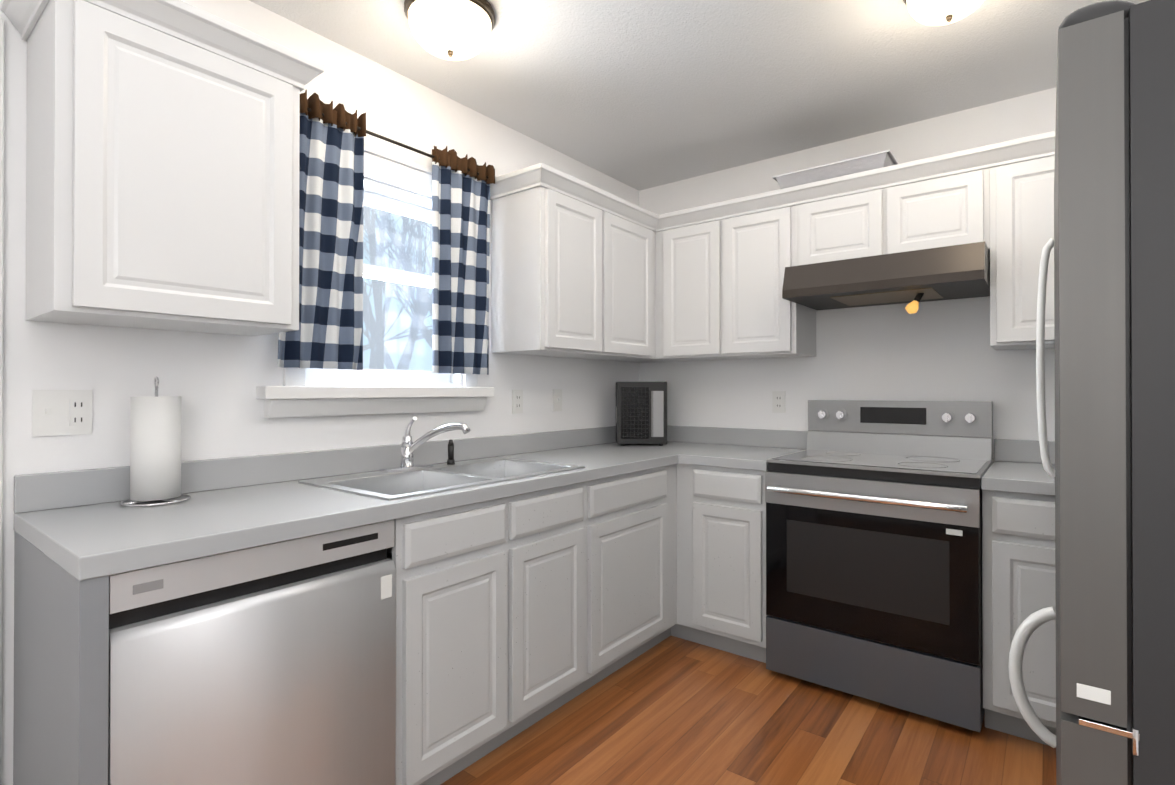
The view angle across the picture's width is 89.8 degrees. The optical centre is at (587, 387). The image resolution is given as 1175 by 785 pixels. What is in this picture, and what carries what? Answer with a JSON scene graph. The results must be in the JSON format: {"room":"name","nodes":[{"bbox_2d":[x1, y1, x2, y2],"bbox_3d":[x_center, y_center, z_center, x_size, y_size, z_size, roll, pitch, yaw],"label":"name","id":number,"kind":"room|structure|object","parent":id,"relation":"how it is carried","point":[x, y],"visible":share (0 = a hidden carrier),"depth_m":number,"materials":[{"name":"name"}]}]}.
{"room":"kitchen","nodes":[
{"label":"kitchen","id":0,"kind":"room"},
{"bbox_2d":[0,0,638,784],"bbox_3d":[-1.030,-0.008,2.082,0.150,2.470,4.200,0,0,38],"label":"wall","id":1,"kind":"structure","parent":0,"point":[212,380],"depth_m":1.87,"materials":[{"name":"white paint"}]},
{"bbox_2d":[0,18,4,784],"bbox_3d":[-1.748,0.162,1.023,0.022,2.120,1.048,0,0,38],"label":"door frame","id":2,"kind":"structure","parent":1,"relation":"attached to","point":[2,23],"depth_m":1.43,"materials":[{"name":"white"}]},
{"bbox_2d":[32,390,91,436],"bbox_3d":[-1.357,0.064,1.528,0.016,0.118,0.118,0,0,38],"label":"outlet","id":3,"kind":"object","parent":1,"relation":"attached to","point":[60,412],"visible":1,"depth_m":1.53,"materials":[{"name":"white plastic"}]},
{"bbox_2d":[0,0,323,335],"bbox_3d":[-1.101,-0.555,1.579,0.355,0.775,0.631,0,0,38],"label":"upper cabinet","id":4,"kind":"object","parent":1,"relation":"attached to","point":[162,164],"visible":1,"depth_m":1.44,"materials":[{"name":"white wood"}]},
{"bbox_2d":[300,90,365,136],"bbox_3d":[-0.888,-0.943,2.014,0.049,0.085,0.271,0,0,38],"label":"header","id":5,"kind":"object","parent":1,"relation":"attached to","point":[315,101],"visible":0.77,"depth_m":2.01,"materials":[{"name":"brown fabric"}]},
{"bbox_2d":[256,386,493,417],"bbox_3d":[-0.783,0.048,2.298,0.172,0.104,0.975,0,0,38],"label":"window sill","id":6,"kind":"structure","parent":1,"relation":"attached to","point":[294,401],"depth_m":2.15,"materials":[{"name":"white wood"}]},
{"bbox_2d":[283,145,477,386],"bbox_3d":[-0.803,-0.449,2.338,0.174,0.895,0.870,0,0,38],"label":"window","id":7,"kind":"structure","parent":1,"relation":"in","point":[384,273],"depth_m":2.37,"materials":[{"name":"white"}]},
{"bbox_2d":[307,107,487,178],"bbox_3d":[-0.728,-0.927,2.284,0.080,0.031,0.916,0,0,38],"label":"curtain rod","id":8,"kind":"object","parent":1,"relation":"attached to","point":[394,142],"visible":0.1,"depth_m":2.23,"materials":[{"name":"grey metal"}]},
{"bbox_2d":[277,99,363,369],"bbox_3d":[-0.904,-0.512,2.002,0.043,0.893,0.305,0,0,38],"label":"curtain","id":9,"kind":"object","parent":8,"relation":"hanging from","point":[328,334],"visible":0.9,"depth_m":2.02,"materials":[{"name":"blue fabric"}]},
{"bbox_2d":[432,149,489,374],"bbox_3d":[-0.525,-0.507,2.485,0.043,0.897,0.316,0,0,38],"label":"curtain","id":10,"kind":"object","parent":8,"relation":"hanging from","point":[460,235],"visible":0.92,"depth_m":2.46,"materials":[{"name":"blue fabric"}]},
{"bbox_2d":[434,146,494,183],"bbox_3d":[-0.520,-0.940,2.485,0.049,0.085,0.315,0,0,38],"label":"header","id":11,"kind":"object","parent":1,"relation":"attached to","point":[483,171],"visible":0.9,"depth_m":2.50,"materials":[{"name":"brown fabric"}]},
{"bbox_2d":[512,390,522,413],"bbox_3d":[-0.336,0.066,2.840,0.008,0.115,0.070,0,0,38],"label":"electrical outlet","id":12,"kind":"object","parent":1,"relation":"attached to","point":[517,401],"visible":1,"depth_m":2.83,"materials":[{"name":"white plastic"}]},
{"bbox_2d":[490,167,605,358],"bbox_3d":[-0.182,-0.541,2.777,0.327,0.758,0.425,0,0,38],"label":"upper cabinet","id":13,"kind":"object","parent":1,"relation":"attached to","point":[580,269],"depth_m":2.63,"materials":[{"name":"white wood"}]},
{"bbox_2d":[553,389,561,410],"bbox_3d":[-0.152,0.064,3.068,0.016,0.115,0.070,0,0,38],"label":"outlet","id":14,"kind":"object","parent":1,"relation":"attached to","point":[557,399],"visible":1,"depth_m":3.07,"materials":[{"name":"white plastic"}]},
{"bbox_2d":[593,195,657,362],"bbox_3d":[0.106,-0.539,3.145,0.327,0.758,0.510,0,0,38],"label":"upper cabinet","id":15,"kind":"object","parent":1,"relation":"attached to","point":[631,232],"depth_m":3.04,"materials":[{"name":"white wood"}]},
{"bbox_2d":[249,0,1148,190],"bbox_3d":[0.132,-1.298,1.180,3.100,0.100,4.500,0,0,38],"label":"ceiling","id":16,"kind":"structure","parent":0,"point":[638,95],"depth_m":2.29,"materials":[{"name":"white paint"}]},
{"bbox_2d":[404,0,494,60],"bbox_3d":[-0.455,-1.169,1.955,0.294,0.147,0.294,0,0,38],"label":"flush-mount light","id":17,"kind":"object","parent":16,"relation":"attached to","point":[455,30],"visible":0.98,"depth_m":1.89,"materials":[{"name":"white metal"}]},
{"bbox_2d":[903,0,984,25],"bbox_3d":[1.100,-1.177,1.793,0.254,0.132,0.254,0,0,38],"label":"flush-mount light","id":18,"kind":"object","parent":16,"relation":"attached to","point":[935,12],"visible":1,"depth_m":1.79,"materials":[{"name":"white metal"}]},
{"bbox_2d":[440,636,1055,784],"bbox_3d":[0.132,1.272,1.167,3.100,0.100,4.500,0,0,38],"label":"floor","id":19,"kind":"structure","parent":0,"point":[671,710],"depth_m":2.05,"materials":[{"name":"brown wood"}]},
{"bbox_2d":[108,520,395,784],"bbox_3d":[-0.942,0.789,1.533,0.600,0.864,0.614,0,0,38],"label":"dishwasher","id":20,"kind":"object","parent":19,"relation":"on","point":[271,664],"visible":0.83,"depth_m":1.32,"materials":[{"name":"silver metal"}]},
{"bbox_2d":[395,521,592,784],"bbox_3d":[-0.500,0.878,2.120,0.627,0.700,0.830,0,0,38],"label":"base cabinet","id":21,"kind":"object","parent":19,"relation":"on","point":[541,575],"depth_m":1.86,"materials":[{"name":"grey wood"}]},
{"bbox_2d":[593,501,672,684],"bbox_3d":[-0.059,0.795,2.684,0.627,0.872,0.600,0,0,38],"label":"base cabinet","id":22,"kind":"object","parent":19,"relation":"on","point":[633,552],"depth_m":2.50,"materials":[{"name":"grey wood"}]},
{"bbox_2d":[681,469,767,662],"bbox_3d":[0.787,0.796,2.922,0.452,0.872,0.627,0,0,38],"label":"base cabinet","id":23,"kind":"object","parent":19,"relation":"on","point":[723,527],"depth_m":2.66,"materials":[{"name":"grey wood"}]},
{"bbox_2d":[13,441,805,608],"bbox_3d":[-0.130,0.334,2.244,1.059,0.044,2.828,0,0,38],"label":"countertop","id":24,"kind":"structure","parent":23,"relation":"on","point":[93,541],"depth_m":1.69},
{"bbox_2d":[119,377,190,506],"bbox_3d":[-1.169,0.139,1.599,0.156,0.339,0.156,0,0,38],"label":"paper towel","id":25,"kind":"object","parent":24,"relation":"on","point":[155,448],"visible":1,"depth_m":1.55,"materials":[{"name":"paper"},{"name":"chrome"}]},
{"bbox_2d":[385,417,472,472],"bbox_3d":[-0.546,0.205,2.186,0.284,0.202,0.321,0,0,38],"label":"faucet","id":26,"kind":"object","parent":24,"relation":"on","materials":[{"name":"silver metal"}]},
{"bbox_2d":[293,457,588,500],"bbox_3d":[-0.480,0.391,2.120,0.517,0.170,0.870,0,0,38],"label":"sink","id":27,"kind":"object","parent":24,"relation":"in","point":[436,476],"depth_m":2.13,"materials":[{"name":"silver metal"}]},
{"bbox_2d":[616,382,666,445],"bbox_3d":[0.298,0.142,3.319,0.270,0.350,0.224,0,0,0],"label":"space heater","id":28,"kind":"object","parent":24,"relation":"on","point":[641,412],"visible":1,"depth_m":3.21,"materials":[{"name":"black plastic"}]},
{"bbox_2d":[765,400,993,731],"bbox_3d":[1.235,0.644,2.504,0.768,1.170,0.700,0,0,38],"label":"range","id":29,"kind":"object","parent":19,"relation":"on","point":[873,550],"visible":1,"depth_m":2.29,"materials":[{"name":"silver metal"}]},
{"bbox_2d":[981,485,1055,747],"bbox_3d":[1.756,0.792,2.164,0.468,0.872,0.627,0,0,38],"label":"base cabinet","id":30,"kind":"object","parent":19,"relation":"on","point":[1018,525],"depth_m":2.01,"materials":[{"name":"grey wood"}]},
{"bbox_2d":[981,461,1054,492],"bbox_3d":[1.950,0.333,2.012,0.965,0.044,0.632,0,0,38],"label":"countertop","id":31,"kind":"structure","parent":30,"relation":"on","point":[1007,474],"depth_m":2.08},
{"bbox_2d":[1008,0,1174,784],"bbox_3d":[1.208,0.331,1.003,0.837,1.781,0.920,0,0,38],"label":"refrigerator","id":32,"kind":"object","parent":19,"relation":"on","point":[1112,242],"visible":1,"depth_m":0.83,"materials":[{"name":"grey metal"}]},
{"bbox_2d":[639,87,1056,458],"bbox_3d":[1.472,-0.004,2.887,3.100,2.470,0.150,0,0,38],"label":"wall","id":33,"kind":"structure","parent":0,"point":[941,350],"depth_m":2.84,"materials":[{"name":"white paint"}]},
{"bbox_2d":[666,203,730,361],"bbox_3d":[0.646,-0.539,3.229,0.340,0.758,0.327,0,0,38],"label":"upper cabinet","id":34,"kind":"object","parent":33,"relation":"attached to","point":[693,238],"depth_m":3.09,"materials":[{"name":"white wood"}]},
{"bbox_2d":[722,187,815,358],"bbox_3d":[0.926,-0.540,3.010,0.372,0.758,0.327,0,0,38],"label":"upper cabinet","id":35,"kind":"object","parent":33,"relation":"attached to","point":[760,232],"depth_m":2.88,"materials":[{"name":"white wood"}]},
{"bbox_2d":[772,150,897,188],"bbox_3d":[1.186,-0.971,2.810,0.514,0.101,0.294,0,0,38],"label":"foil tray","id":36,"kind":"object","parent":35,"relation":"on","point":[846,167],"visible":0.44,"depth_m":2.69,"materials":[{"name":"silver metal"}]},
{"bbox_2d":[772,391,785,412],"bbox_3d":[1.019,0.075,3.140,0.070,0.115,0.008,0,0,38],"label":"electrical outlet","id":37,"kind":"object","parent":33,"relation":"attached to","point":[778,401],"visible":1,"depth_m":3.14,"materials":[{"name":"white plastic"}]},
{"bbox_2d":[798,167,885,265],"bbox_3d":[1.223,-0.732,2.778,0.383,0.375,0.327,0,0,38],"label":"upper cabinet","id":38,"kind":"object","parent":33,"relation":"attached to","point":[839,219],"depth_m":2.64,"materials":[{"name":"white wood"}]},
{"bbox_2d":[782,241,989,313],"bbox_3d":[1.316,-0.425,2.592,0.748,0.234,0.501,0,0,38],"label":"range hood","id":39,"kind":"object","parent":33,"relation":"attached to","point":[913,279],"visible":0.98,"depth_m":2.42,"materials":[{"name":"grey metal"}]},
{"bbox_2d":[886,147,993,253],"bbox_3d":[1.521,-0.734,2.545,0.373,0.375,0.327,0,0,38],"label":"upper cabinet","id":40,"kind":"object","parent":33,"relation":"attached to","point":[947,200],"depth_m":2.40,"materials":[{"name":"white wood"}]},
{"bbox_2d":[989,131,1054,349],"bbox_3d":[1.854,-0.543,2.284,0.472,0.758,0.327,0,0,38],"label":"upper cabinet","id":41,"kind":"object","parent":33,"relation":"attached to","point":[1023,168],"depth_m":2.24,"materials":[{"name":"white wood"}]},
{"bbox_2d":[994,439,1054,464],"bbox_3d":[2.138,0.266,2.253,0.965,0.092,0.020,0,0,38],"label":"backsplash","id":42,"kind":"structure","parent":33,"relation":"attached to","point":[1004,449],"depth_m":2.49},
{"label":"outside","id":43,"kind":"structure","parent":0,"visible":0},
{"bbox_2d":[363,208,432,370],"bbox_3d":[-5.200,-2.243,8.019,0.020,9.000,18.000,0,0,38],"label":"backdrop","id":44,"kind":"structure","parent":43,"point":[420,355],"depth_m":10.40,"materials":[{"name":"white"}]},
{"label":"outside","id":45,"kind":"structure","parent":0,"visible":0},
{"bbox_2d":[363,205,432,369],"bbox_3d":[-2.838,-1.319,4.717,6.367,6.743,6.880,0,0,38],"label":"tree","id":46,"kind":"object","parent":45,"point":[376,332],"depth_m":4.35,"materials":[{"name":"white plant"}]}
]}

